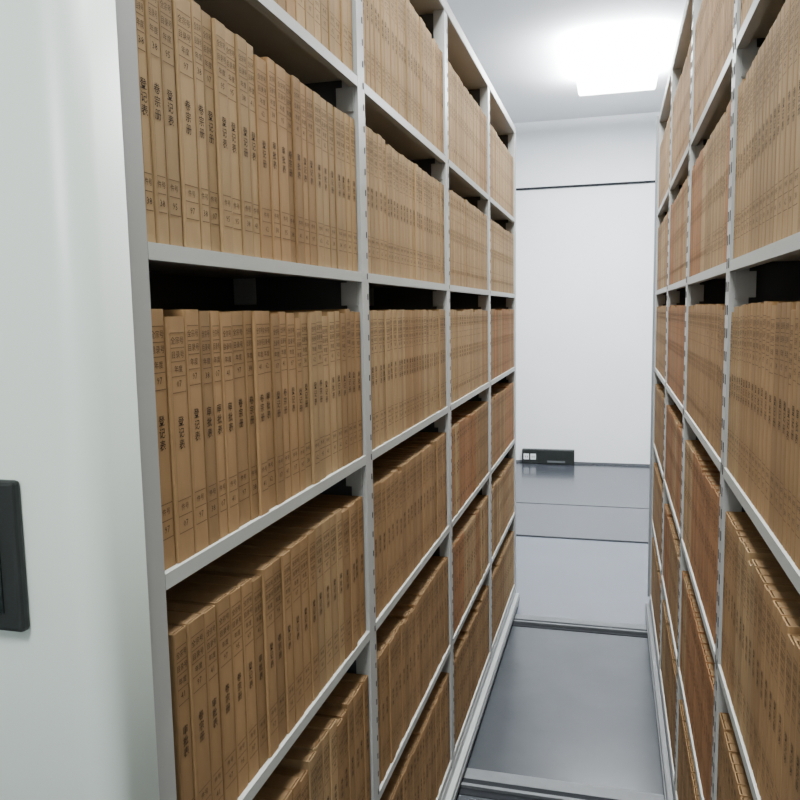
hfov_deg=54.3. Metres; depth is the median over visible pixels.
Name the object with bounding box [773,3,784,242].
book
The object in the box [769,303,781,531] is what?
book
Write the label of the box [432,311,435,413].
book
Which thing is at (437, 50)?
book
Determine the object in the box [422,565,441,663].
book
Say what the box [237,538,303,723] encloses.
book
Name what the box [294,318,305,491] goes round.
book
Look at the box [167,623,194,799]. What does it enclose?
book
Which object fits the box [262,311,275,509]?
book
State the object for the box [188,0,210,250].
book
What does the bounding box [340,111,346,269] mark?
book
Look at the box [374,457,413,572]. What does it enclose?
book
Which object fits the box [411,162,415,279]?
book
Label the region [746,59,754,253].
book
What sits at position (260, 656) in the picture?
print
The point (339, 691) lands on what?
book
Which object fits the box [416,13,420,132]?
book
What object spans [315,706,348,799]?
book
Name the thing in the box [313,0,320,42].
book
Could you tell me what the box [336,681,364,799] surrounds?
book
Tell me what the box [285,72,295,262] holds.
book
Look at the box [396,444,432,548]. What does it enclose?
book
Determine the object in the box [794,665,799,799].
book
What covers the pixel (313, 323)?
print
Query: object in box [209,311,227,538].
book
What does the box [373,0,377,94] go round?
book
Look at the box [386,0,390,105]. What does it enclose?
book
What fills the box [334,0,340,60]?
book
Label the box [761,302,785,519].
book
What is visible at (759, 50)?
book
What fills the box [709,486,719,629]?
book
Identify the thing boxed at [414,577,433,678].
book
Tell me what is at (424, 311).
book
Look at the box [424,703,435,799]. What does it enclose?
book
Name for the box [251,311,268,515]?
book
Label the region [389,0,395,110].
book
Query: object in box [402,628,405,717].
print
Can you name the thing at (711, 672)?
book
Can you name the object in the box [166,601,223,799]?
book
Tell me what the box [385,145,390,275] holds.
book
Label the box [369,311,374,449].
book
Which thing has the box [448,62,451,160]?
book
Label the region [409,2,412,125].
book
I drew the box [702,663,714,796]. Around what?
book
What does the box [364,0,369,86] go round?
book
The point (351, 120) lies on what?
book
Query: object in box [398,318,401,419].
print
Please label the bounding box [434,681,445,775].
book
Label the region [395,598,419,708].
book
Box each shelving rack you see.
[0,0,519,799]
[645,0,799,799]
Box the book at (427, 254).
[425,172,428,281]
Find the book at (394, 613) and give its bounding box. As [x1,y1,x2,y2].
[387,609,412,722]
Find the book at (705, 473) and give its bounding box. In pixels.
[700,472,719,600]
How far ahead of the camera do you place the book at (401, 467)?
1.94 m
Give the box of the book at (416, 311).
[412,310,418,423]
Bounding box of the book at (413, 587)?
[408,585,428,690]
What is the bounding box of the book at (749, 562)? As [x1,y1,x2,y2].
[742,561,751,744]
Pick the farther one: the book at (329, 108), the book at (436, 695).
the book at (436, 695)
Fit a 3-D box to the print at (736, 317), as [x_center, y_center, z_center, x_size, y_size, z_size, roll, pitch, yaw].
[0.576,-0.021,1.343,0.001,0.240,0.020,1,7,15]
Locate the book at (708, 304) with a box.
[705,304,710,437]
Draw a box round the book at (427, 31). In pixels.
[426,28,429,141]
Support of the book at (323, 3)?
on the shelving rack at (86, 701)
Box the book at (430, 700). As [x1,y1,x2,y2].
[426,698,438,797]
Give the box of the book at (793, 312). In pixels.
[782,310,795,550]
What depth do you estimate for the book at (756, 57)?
1.20 m
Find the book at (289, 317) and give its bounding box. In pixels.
[285,313,299,496]
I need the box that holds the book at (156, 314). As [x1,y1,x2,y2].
[151,309,175,570]
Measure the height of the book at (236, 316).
0.299 m
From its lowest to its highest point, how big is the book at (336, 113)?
0.294 m
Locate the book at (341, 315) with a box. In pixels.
[339,313,348,466]
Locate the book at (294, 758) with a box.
[277,748,317,799]
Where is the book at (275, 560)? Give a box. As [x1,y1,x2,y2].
[217,553,286,744]
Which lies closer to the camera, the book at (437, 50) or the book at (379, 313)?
the book at (379, 313)
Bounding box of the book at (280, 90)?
[274,63,290,261]
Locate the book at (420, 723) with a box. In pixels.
[415,720,428,799]
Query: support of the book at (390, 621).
on the shelving rack at (86, 701)
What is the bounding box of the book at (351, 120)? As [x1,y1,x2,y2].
[349,116,357,271]
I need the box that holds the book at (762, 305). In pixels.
[754,304,763,509]
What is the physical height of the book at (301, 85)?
0.294 m
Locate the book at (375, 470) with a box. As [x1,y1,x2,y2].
[373,468,399,592]
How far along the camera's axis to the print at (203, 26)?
0.99 m
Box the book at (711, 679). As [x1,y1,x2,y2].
[706,676,713,799]
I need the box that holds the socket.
[530,454,535,459]
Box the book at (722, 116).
[717,116,722,265]
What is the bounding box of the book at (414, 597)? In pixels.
[401,594,422,702]
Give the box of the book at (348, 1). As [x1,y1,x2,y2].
[347,0,352,71]
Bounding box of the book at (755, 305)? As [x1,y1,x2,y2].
[748,304,756,500]
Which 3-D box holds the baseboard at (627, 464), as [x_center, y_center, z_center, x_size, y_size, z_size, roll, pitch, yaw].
[1.960,0.648,7.987,6.800,0.020,0.008,1,7,15]
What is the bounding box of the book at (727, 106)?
[722,106,727,263]
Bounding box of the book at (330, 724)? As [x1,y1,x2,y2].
[306,716,338,799]
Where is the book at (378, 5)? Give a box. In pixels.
[377,0,380,96]
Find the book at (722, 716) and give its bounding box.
[717,712,730,799]
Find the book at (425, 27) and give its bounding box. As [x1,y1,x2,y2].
[425,27,427,139]
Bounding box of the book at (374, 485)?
[373,484,378,618]
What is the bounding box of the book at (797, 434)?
[791,327,799,562]
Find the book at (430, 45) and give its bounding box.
[429,32,432,143]
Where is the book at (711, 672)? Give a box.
[704,668,714,799]
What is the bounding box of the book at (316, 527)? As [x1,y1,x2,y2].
[268,521,325,692]
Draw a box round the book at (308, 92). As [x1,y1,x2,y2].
[305,86,316,265]
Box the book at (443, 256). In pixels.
[442,184,444,283]
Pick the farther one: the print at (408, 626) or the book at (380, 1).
the print at (408, 626)
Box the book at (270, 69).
[260,57,280,260]
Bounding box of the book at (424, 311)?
[423,310,426,418]
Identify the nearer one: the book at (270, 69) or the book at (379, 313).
the book at (270, 69)
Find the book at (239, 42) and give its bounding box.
[234,34,253,256]
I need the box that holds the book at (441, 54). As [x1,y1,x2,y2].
[440,50,443,153]
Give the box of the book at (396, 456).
[379,455,416,568]
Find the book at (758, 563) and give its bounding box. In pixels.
[745,559,782,757]
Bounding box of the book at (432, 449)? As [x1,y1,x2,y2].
[431,445,434,543]
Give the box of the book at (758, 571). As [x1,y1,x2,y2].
[749,567,786,769]
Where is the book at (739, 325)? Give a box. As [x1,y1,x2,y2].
[734,307,740,479]
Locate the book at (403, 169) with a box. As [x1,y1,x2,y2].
[402,155,405,277]
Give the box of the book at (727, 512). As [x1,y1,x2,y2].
[721,511,747,670]
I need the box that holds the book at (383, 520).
[373,479,386,608]
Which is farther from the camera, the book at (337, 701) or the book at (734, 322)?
the book at (337, 701)
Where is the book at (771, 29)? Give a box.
[762,26,772,246]
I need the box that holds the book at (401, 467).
[373,463,406,582]
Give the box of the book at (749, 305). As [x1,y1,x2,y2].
[742,304,750,492]
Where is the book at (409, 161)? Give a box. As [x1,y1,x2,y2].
[408,160,412,278]
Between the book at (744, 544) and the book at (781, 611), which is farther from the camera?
the book at (744, 544)
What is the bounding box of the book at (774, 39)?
[765,18,776,245]
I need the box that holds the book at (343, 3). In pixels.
[340,0,348,67]
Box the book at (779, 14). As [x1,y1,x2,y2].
[769,11,780,243]
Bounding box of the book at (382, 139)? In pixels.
[381,138,387,275]
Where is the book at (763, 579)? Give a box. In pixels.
[753,575,793,783]
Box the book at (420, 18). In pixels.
[419,17,423,135]
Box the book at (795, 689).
[788,640,799,799]
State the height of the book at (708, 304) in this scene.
0.299 m
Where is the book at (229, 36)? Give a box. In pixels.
[225,28,242,254]
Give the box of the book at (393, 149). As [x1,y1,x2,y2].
[391,147,396,276]
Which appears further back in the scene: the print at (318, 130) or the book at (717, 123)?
the book at (717, 123)
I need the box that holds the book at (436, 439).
[407,438,440,538]
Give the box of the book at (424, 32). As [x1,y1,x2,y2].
[423,22,426,138]
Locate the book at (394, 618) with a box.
[386,617,409,731]
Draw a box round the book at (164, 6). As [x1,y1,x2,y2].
[157,0,182,246]
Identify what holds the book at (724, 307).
on the shelving rack at (771, 272)
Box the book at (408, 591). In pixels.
[404,589,425,696]
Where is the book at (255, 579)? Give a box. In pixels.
[194,570,267,769]
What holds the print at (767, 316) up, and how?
attached to the book at (769, 317)
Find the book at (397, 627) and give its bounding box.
[379,623,402,742]
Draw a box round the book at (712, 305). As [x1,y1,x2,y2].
[709,305,713,442]
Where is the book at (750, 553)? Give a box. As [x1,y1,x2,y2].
[739,547,776,734]
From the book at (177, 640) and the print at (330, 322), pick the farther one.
the print at (330, 322)
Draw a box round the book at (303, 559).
[250,533,311,711]
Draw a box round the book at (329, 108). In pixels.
[326,102,336,268]
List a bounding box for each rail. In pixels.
[458,768,664,799]
[512,614,647,637]
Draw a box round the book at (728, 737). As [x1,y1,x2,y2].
[722,732,736,799]
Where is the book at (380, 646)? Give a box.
[376,642,389,772]
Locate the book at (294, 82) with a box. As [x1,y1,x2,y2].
[290,75,304,263]
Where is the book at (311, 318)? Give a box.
[307,312,319,484]
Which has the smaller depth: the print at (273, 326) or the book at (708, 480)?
the print at (273, 326)
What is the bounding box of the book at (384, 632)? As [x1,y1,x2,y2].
[376,628,399,752]
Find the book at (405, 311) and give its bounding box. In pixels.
[404,310,409,429]
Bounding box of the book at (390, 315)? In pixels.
[377,310,393,437]
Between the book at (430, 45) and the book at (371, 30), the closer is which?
the book at (371, 30)
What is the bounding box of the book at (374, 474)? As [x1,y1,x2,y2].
[373,472,395,597]
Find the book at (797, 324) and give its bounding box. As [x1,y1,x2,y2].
[786,302,799,556]
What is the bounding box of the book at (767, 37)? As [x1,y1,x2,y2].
[759,33,768,247]
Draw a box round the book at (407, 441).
[399,439,436,541]
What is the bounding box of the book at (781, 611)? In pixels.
[769,607,799,799]
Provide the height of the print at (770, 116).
0.243 m
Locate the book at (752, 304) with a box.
[745,303,757,496]
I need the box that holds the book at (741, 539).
[733,537,765,715]
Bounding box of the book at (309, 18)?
[304,0,313,36]
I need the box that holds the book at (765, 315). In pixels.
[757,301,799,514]
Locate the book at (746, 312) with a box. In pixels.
[740,305,747,488]
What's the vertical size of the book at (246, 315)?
0.299 m
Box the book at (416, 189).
[414,163,419,279]
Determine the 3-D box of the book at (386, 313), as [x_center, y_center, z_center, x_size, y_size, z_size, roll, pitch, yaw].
[-0.129,-0.057,1.817,0.216,0.297,0.034,1,7,15]
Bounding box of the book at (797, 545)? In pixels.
[795,439,799,569]
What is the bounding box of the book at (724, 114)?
[719,112,725,264]
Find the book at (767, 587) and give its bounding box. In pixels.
[757,584,797,795]
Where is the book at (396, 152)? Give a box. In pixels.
[395,151,399,277]
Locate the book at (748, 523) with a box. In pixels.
[726,520,754,689]
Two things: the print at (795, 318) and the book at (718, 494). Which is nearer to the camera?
the print at (795, 318)
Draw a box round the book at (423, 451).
[390,449,425,556]
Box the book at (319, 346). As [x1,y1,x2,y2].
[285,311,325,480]
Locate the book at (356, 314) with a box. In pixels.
[354,312,362,458]
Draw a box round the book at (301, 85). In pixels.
[299,82,309,264]
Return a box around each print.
[148,0,166,213]
[170,332,192,533]
[176,642,193,799]
[177,9,198,220]
[187,325,206,524]
[191,629,210,799]
[193,16,209,222]
[201,326,217,517]
[203,26,218,224]
[206,621,222,797]
[212,325,226,511]
[216,34,232,227]
[218,608,236,788]
[223,326,237,507]
[226,42,240,229]
[232,325,248,501]
[232,601,246,770]
[238,49,252,231]
[243,593,257,758]
[246,324,257,495]
[248,57,259,233]
[254,589,266,746]
[256,324,267,490]
[257,69,271,236]
[265,576,277,734]
[269,71,279,237]
[273,326,283,481]
[274,569,285,720]
[277,78,289,239]
[280,324,290,478]
[284,562,294,710]
[286,84,294,241]
[288,328,298,474]
[292,554,303,700]
[294,88,303,242]
[297,329,304,470]
[300,549,310,689]
[301,94,308,243]
[302,327,310,467]
[307,98,316,245]
[310,541,318,680]
[311,323,319,463]
[311,764,317,799]
[315,103,323,246]
[316,322,325,460]
[316,535,324,672]
[317,751,323,799]
[321,3,327,32]
[321,108,329,248]
[323,529,332,662]
[324,743,330,799]
[328,114,335,249]
[330,322,336,453]
[331,524,338,652]
[331,730,338,799]
[336,118,342,250]
[336,321,342,450]
[338,519,344,645]
[339,730,344,798]
[341,323,347,447]
[343,719,348,786]
[344,519,351,640]
[345,123,351,252]
[347,319,352,444]
[349,708,355,798]
[351,127,356,253]
[351,324,356,442]
[351,514,356,632]
[355,513,359,624]
[355,699,360,798]
[356,321,361,440]
[358,695,364,799]
[359,506,364,618]
[365,685,370,790]
[366,136,370,256]
[370,4,374,76]
[371,322,374,433]
[373,319,378,431]
[374,142,378,258]
[375,10,377,74]
[377,492,382,597]
[379,144,383,255]
[381,661,385,752]
[382,489,386,590]
[383,148,386,255]
[384,654,389,749]
[386,319,391,425]
[387,154,390,256]
[387,487,391,587]
[389,153,393,261]
[390,320,393,422]
[391,2,395,97]
[391,481,394,576]
[391,647,395,746]
[393,157,396,262]
[393,323,397,420]
[394,640,398,733]
[395,1,397,99]
[395,478,399,577]
[398,0,401,98]
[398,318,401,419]
[398,634,401,729]
[399,161,403,263]
[399,479,402,568]
[402,472,406,568]
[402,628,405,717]
[403,5,406,103]
[403,163,405,261]
[405,165,408,256]
[405,320,409,415]
[407,7,410,108]
[407,469,410,562]
[408,626,412,705]
[409,318,411,413]
[410,12,412,113]
[411,320,413,409]
[412,170,415,266]
[413,16,415,111]
[413,464,416,550]
[415,21,417,118]
[417,25,420,121]
[420,175,422,264]
[423,459,425,539]
[428,592,430,672]
[713,503,717,623]
[721,522,726,651]
[724,526,729,661]
[726,532,731,668]
[729,543,734,664]
[730,322,734,453]
[731,544,736,677]
[732,317,737,452]
[734,97,738,239]
[734,551,740,678]
[735,92,741,238]
[736,322,741,460]
[737,555,743,702]
[738,93,743,237]
[738,316,743,458]
[740,561,746,712]
[741,86,747,235]
[743,322,748,467]
[743,575,749,719]
[744,78,750,233]
[745,315,752,472]
[746,73,752,232]
[746,573,753,734]
[749,68,755,230]
[749,582,757,744]
[751,323,758,481]
[752,62,759,228]
[753,591,761,756]
[755,54,763,227]
[755,317,761,480]
[757,315,765,488]
[757,603,765,766]
[759,49,766,224]
[761,316,769,493]
[761,604,770,778]
[762,41,770,222]
[765,319,774,497]
[766,33,775,220]
[766,616,774,795]
[769,318,779,503]
[769,622,778,798]
[770,29,778,218]
[774,20,782,215]
[774,318,784,509]
[775,632,785,799]
[778,10,788,213]
[779,318,788,516]
[781,651,791,787]
[783,325,792,522]
[787,318,797,524]
[788,658,797,785]
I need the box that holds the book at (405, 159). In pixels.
[404,157,409,278]
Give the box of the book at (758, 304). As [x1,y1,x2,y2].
[751,302,763,505]
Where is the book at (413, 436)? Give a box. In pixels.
[409,435,442,533]
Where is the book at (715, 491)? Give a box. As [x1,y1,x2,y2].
[711,490,719,636]
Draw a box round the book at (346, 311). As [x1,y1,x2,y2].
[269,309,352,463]
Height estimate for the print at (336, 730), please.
0.246 m
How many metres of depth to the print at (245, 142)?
1.08 m
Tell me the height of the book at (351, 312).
0.297 m
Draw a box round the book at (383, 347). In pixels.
[382,311,385,442]
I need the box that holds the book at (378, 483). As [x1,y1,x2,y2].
[373,481,382,613]
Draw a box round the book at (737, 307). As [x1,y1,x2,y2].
[731,306,740,476]
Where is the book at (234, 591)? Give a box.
[171,581,247,796]
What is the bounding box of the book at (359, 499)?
[314,494,365,637]
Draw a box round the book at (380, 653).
[377,650,385,780]
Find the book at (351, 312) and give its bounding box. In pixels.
[350,311,356,460]
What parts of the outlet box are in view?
plate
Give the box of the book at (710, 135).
[706,135,710,269]
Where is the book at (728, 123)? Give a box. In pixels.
[724,102,729,262]
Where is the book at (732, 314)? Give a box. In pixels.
[727,312,733,469]
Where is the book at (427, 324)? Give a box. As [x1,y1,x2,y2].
[426,311,429,417]
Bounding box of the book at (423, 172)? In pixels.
[422,170,426,280]
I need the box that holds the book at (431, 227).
[430,176,432,281]
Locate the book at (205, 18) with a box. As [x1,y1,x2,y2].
[200,9,219,251]
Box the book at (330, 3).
[327,0,334,55]
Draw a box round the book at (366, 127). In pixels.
[365,126,370,272]
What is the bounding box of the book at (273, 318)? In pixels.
[269,313,284,504]
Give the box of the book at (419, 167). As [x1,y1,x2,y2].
[419,167,422,280]
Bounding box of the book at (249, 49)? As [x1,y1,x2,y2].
[246,42,260,257]
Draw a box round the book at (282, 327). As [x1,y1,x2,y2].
[269,312,290,500]
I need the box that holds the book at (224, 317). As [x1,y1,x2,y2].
[219,312,238,533]
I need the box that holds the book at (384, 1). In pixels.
[383,0,387,103]
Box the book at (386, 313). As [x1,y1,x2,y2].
[384,311,391,440]
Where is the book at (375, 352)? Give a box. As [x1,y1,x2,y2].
[369,310,378,447]
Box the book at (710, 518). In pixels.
[707,485,719,623]
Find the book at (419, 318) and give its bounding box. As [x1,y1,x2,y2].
[418,310,421,421]
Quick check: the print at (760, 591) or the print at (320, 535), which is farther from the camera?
the print at (320, 535)
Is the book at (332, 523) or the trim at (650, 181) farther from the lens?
the trim at (650, 181)
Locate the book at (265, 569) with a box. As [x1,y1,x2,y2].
[199,559,278,757]
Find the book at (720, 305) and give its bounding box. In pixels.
[715,304,724,451]
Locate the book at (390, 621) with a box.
[383,619,405,737]
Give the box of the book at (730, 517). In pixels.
[723,515,751,680]
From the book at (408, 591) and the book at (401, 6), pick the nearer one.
the book at (401, 6)
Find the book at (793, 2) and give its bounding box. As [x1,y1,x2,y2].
[782,0,795,238]
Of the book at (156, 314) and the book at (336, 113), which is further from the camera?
the book at (336, 113)
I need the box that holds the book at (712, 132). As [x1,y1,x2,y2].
[708,132,712,268]
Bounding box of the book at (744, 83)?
[738,80,745,256]
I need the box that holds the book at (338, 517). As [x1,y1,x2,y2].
[293,507,344,665]
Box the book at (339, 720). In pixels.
[314,715,344,799]
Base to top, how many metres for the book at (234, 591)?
0.295 m
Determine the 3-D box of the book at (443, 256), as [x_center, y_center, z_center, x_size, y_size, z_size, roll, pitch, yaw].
[0.026,-0.498,2.370,0.216,0.295,0.034,1,7,15]
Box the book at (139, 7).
[135,0,155,242]
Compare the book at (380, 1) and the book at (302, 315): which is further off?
the book at (380, 1)
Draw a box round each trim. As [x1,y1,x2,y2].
[516,180,654,190]
[516,502,648,508]
[516,534,647,543]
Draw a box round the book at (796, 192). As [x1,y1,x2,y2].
[792,36,799,234]
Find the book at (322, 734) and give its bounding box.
[300,727,330,799]
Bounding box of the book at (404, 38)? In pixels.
[402,0,406,120]
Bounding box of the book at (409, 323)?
[408,310,411,427]
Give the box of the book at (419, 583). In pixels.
[411,581,430,683]
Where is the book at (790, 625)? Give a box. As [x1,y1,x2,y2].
[775,616,799,799]
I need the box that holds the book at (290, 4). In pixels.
[285,0,294,19]
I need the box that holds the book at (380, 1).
[379,0,384,100]
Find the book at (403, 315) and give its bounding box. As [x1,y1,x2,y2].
[402,310,405,430]
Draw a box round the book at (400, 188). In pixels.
[398,153,403,277]
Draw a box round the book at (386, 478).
[373,476,391,603]
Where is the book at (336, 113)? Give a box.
[333,107,343,269]
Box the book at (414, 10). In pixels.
[414,10,417,130]
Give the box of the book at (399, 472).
[398,471,402,587]
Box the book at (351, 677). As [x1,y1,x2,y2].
[340,673,370,799]
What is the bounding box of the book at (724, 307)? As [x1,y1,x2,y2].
[720,307,724,458]
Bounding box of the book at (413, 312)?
[412,311,415,424]
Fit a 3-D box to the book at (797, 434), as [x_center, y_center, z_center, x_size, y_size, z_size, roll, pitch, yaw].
[0.556,0.041,0.860,0.216,0.295,0.022,1,7,15]
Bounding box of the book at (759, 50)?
[751,47,760,251]
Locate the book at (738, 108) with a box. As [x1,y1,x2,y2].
[733,85,739,258]
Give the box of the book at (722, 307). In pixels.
[716,306,724,454]
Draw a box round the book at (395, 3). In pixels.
[394,0,397,112]
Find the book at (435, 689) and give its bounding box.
[431,687,443,784]
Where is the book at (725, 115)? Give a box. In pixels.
[721,115,725,263]
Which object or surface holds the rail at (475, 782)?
on the floor
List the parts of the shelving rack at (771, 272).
shelf, shelf, shelf, upright post, shelf, shelf, shelf, shelf, shelf, shelf, upright post, shelf, panel, shelf, shelf, shelf, shelf, upright post, shelf, shelf, shelf, shelf, upright post, shelf, shelf, shelf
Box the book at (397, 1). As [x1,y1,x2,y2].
[396,0,401,115]
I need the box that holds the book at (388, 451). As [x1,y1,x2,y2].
[385,450,422,559]
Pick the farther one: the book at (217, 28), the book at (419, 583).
the book at (419, 583)
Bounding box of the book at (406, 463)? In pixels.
[372,460,410,577]
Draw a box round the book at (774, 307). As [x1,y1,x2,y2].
[764,305,776,525]
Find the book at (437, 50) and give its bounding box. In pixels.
[436,43,439,150]
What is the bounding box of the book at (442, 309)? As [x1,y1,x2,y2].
[442,309,444,407]
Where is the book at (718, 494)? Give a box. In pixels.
[713,493,719,643]
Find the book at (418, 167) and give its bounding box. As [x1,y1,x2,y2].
[418,167,420,280]
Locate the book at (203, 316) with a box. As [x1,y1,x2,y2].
[198,311,218,545]
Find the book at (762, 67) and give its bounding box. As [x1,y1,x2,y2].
[755,40,765,249]
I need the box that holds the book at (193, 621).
[167,609,211,799]
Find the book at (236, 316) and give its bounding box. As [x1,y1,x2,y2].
[222,311,249,526]
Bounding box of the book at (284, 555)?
[226,546,295,733]
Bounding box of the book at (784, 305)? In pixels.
[773,302,786,538]
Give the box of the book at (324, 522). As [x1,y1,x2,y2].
[277,516,332,683]
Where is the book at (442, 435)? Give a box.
[414,433,445,531]
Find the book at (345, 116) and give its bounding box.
[343,113,351,270]
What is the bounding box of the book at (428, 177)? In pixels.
[427,174,430,281]
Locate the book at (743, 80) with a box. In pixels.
[735,79,745,257]
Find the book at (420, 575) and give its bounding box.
[416,573,436,673]
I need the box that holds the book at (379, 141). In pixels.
[377,134,383,274]
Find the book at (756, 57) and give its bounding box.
[749,54,757,251]
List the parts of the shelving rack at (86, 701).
display glass, control plate, panel, upright post, divider panel, divider panel, shelf, shelf, shelf, shelf, upright post, shelf, shelf, shelf, upright post, shelf, shelf, shelf, panel, shelf, shelf, shelf, upright post, shelf, shelf, shelf, shelf, shelf, shelf, shelf, upright post, shelf, shelf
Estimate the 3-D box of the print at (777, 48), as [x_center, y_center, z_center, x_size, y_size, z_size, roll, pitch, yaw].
[0.497,-0.365,1.035,0.001,0.244,0.017,1,7,15]
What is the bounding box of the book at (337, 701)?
[322,694,355,799]
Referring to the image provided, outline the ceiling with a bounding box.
[446,0,685,123]
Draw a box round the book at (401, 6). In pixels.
[400,0,403,117]
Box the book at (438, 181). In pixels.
[438,181,439,282]
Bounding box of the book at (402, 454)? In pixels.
[382,453,420,564]
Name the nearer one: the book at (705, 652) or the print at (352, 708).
the print at (352, 708)
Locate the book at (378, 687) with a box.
[377,656,380,785]
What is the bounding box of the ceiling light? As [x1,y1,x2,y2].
[571,40,663,95]
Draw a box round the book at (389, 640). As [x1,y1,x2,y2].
[376,635,395,762]
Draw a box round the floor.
[456,462,663,799]
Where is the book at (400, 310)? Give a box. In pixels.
[400,310,403,431]
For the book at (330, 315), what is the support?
on the shelving rack at (86, 701)
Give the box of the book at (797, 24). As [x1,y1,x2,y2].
[788,0,799,235]
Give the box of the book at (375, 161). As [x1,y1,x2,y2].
[372,132,379,274]
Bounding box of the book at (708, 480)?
[703,479,719,610]
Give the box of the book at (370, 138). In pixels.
[368,128,374,273]
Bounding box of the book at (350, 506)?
[303,501,357,650]
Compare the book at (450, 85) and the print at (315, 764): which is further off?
the book at (450, 85)
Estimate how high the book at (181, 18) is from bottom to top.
0.294 m
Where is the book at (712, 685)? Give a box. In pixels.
[708,683,713,799]
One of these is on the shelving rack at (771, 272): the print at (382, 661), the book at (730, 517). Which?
the book at (730, 517)
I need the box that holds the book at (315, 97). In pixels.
[312,91,324,266]
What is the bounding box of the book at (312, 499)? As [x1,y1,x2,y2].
[309,498,359,640]
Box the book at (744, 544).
[736,542,769,724]
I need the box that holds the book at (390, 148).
[385,144,393,276]
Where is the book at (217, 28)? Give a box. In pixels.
[210,18,233,253]
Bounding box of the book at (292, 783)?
[264,773,300,799]
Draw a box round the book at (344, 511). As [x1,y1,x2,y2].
[299,505,351,658]
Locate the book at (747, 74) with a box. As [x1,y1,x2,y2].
[740,70,748,255]
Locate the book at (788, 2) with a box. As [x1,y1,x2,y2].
[777,0,790,240]
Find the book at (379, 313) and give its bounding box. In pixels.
[377,311,383,444]
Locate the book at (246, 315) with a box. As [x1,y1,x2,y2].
[218,311,258,519]
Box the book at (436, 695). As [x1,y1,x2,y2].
[428,692,440,788]
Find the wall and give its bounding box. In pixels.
[514,112,659,465]
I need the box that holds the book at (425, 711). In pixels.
[421,708,433,799]
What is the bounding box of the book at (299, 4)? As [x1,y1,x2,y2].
[295,0,304,28]
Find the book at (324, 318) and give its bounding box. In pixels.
[322,316,330,475]
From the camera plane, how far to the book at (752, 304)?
1.20 m
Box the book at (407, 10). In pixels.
[405,0,410,123]
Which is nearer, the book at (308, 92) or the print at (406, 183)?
the book at (308, 92)
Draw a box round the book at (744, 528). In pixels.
[729,525,758,697]
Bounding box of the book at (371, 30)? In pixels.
[369,0,374,91]
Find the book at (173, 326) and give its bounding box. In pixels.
[163,316,194,563]
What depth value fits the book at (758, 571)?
1.13 m
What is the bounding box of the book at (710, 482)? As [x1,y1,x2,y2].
[705,481,719,617]
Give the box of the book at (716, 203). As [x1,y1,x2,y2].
[714,121,719,266]
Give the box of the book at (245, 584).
[182,573,258,782]
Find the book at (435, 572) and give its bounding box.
[419,570,438,667]
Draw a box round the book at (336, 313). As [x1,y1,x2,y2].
[322,311,342,468]
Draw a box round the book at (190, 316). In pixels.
[163,309,208,553]
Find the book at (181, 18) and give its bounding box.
[171,0,200,248]
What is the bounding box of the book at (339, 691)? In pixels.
[330,687,360,799]
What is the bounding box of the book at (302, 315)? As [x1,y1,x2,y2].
[294,312,311,487]
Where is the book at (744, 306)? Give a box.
[738,304,748,485]
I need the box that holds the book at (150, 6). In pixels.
[143,0,168,244]
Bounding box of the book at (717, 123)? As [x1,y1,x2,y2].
[712,123,717,267]
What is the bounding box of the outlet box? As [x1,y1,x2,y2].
[522,448,573,464]
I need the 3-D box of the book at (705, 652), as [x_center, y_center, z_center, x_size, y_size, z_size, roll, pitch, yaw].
[0.785,0.714,1.734,0.216,0.298,0.031,1,7,15]
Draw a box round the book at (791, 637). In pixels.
[781,634,799,799]
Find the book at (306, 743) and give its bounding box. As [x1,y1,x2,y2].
[291,736,323,799]
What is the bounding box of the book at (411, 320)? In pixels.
[410,310,413,426]
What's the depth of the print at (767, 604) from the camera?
1.04 m
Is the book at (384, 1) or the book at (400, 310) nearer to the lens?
the book at (384, 1)
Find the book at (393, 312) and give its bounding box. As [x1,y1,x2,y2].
[391,310,397,436]
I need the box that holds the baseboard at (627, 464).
[516,460,649,465]
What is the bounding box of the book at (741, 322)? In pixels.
[736,305,743,482]
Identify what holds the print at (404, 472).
attached to the book at (401, 467)
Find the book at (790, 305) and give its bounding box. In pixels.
[778,302,795,544]
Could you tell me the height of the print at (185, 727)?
0.244 m
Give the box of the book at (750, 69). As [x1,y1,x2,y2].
[743,65,751,254]
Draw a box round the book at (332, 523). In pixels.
[285,511,338,673]
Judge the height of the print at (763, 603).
0.240 m
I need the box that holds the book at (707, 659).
[701,656,714,786]
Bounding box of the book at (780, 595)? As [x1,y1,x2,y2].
[760,590,799,799]
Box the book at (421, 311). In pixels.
[420,310,424,420]
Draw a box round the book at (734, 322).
[729,307,735,472]
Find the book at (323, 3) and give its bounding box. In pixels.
[320,0,327,48]
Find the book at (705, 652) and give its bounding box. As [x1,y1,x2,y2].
[699,650,711,780]
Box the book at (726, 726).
[719,720,733,799]
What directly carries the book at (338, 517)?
on the shelving rack at (86, 701)
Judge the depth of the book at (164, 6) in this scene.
0.90 m
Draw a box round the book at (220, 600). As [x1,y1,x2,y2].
[166,588,237,799]
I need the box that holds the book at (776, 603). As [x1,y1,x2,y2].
[765,600,799,799]
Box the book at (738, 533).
[731,531,762,704]
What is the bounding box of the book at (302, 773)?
[272,766,308,799]
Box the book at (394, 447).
[391,446,429,553]
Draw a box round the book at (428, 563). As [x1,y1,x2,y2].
[425,562,443,657]
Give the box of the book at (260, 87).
[253,55,272,258]
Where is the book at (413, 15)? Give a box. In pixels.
[412,6,415,128]
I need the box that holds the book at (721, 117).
[716,117,721,265]
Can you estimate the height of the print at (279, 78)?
0.241 m
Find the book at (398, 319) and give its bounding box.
[396,310,401,434]
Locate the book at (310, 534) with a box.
[258,527,318,700]
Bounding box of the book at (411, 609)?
[393,606,416,716]
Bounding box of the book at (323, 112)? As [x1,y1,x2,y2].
[320,97,330,267]
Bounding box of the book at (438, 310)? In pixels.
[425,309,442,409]
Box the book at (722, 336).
[718,310,723,457]
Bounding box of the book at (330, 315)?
[322,312,337,472]

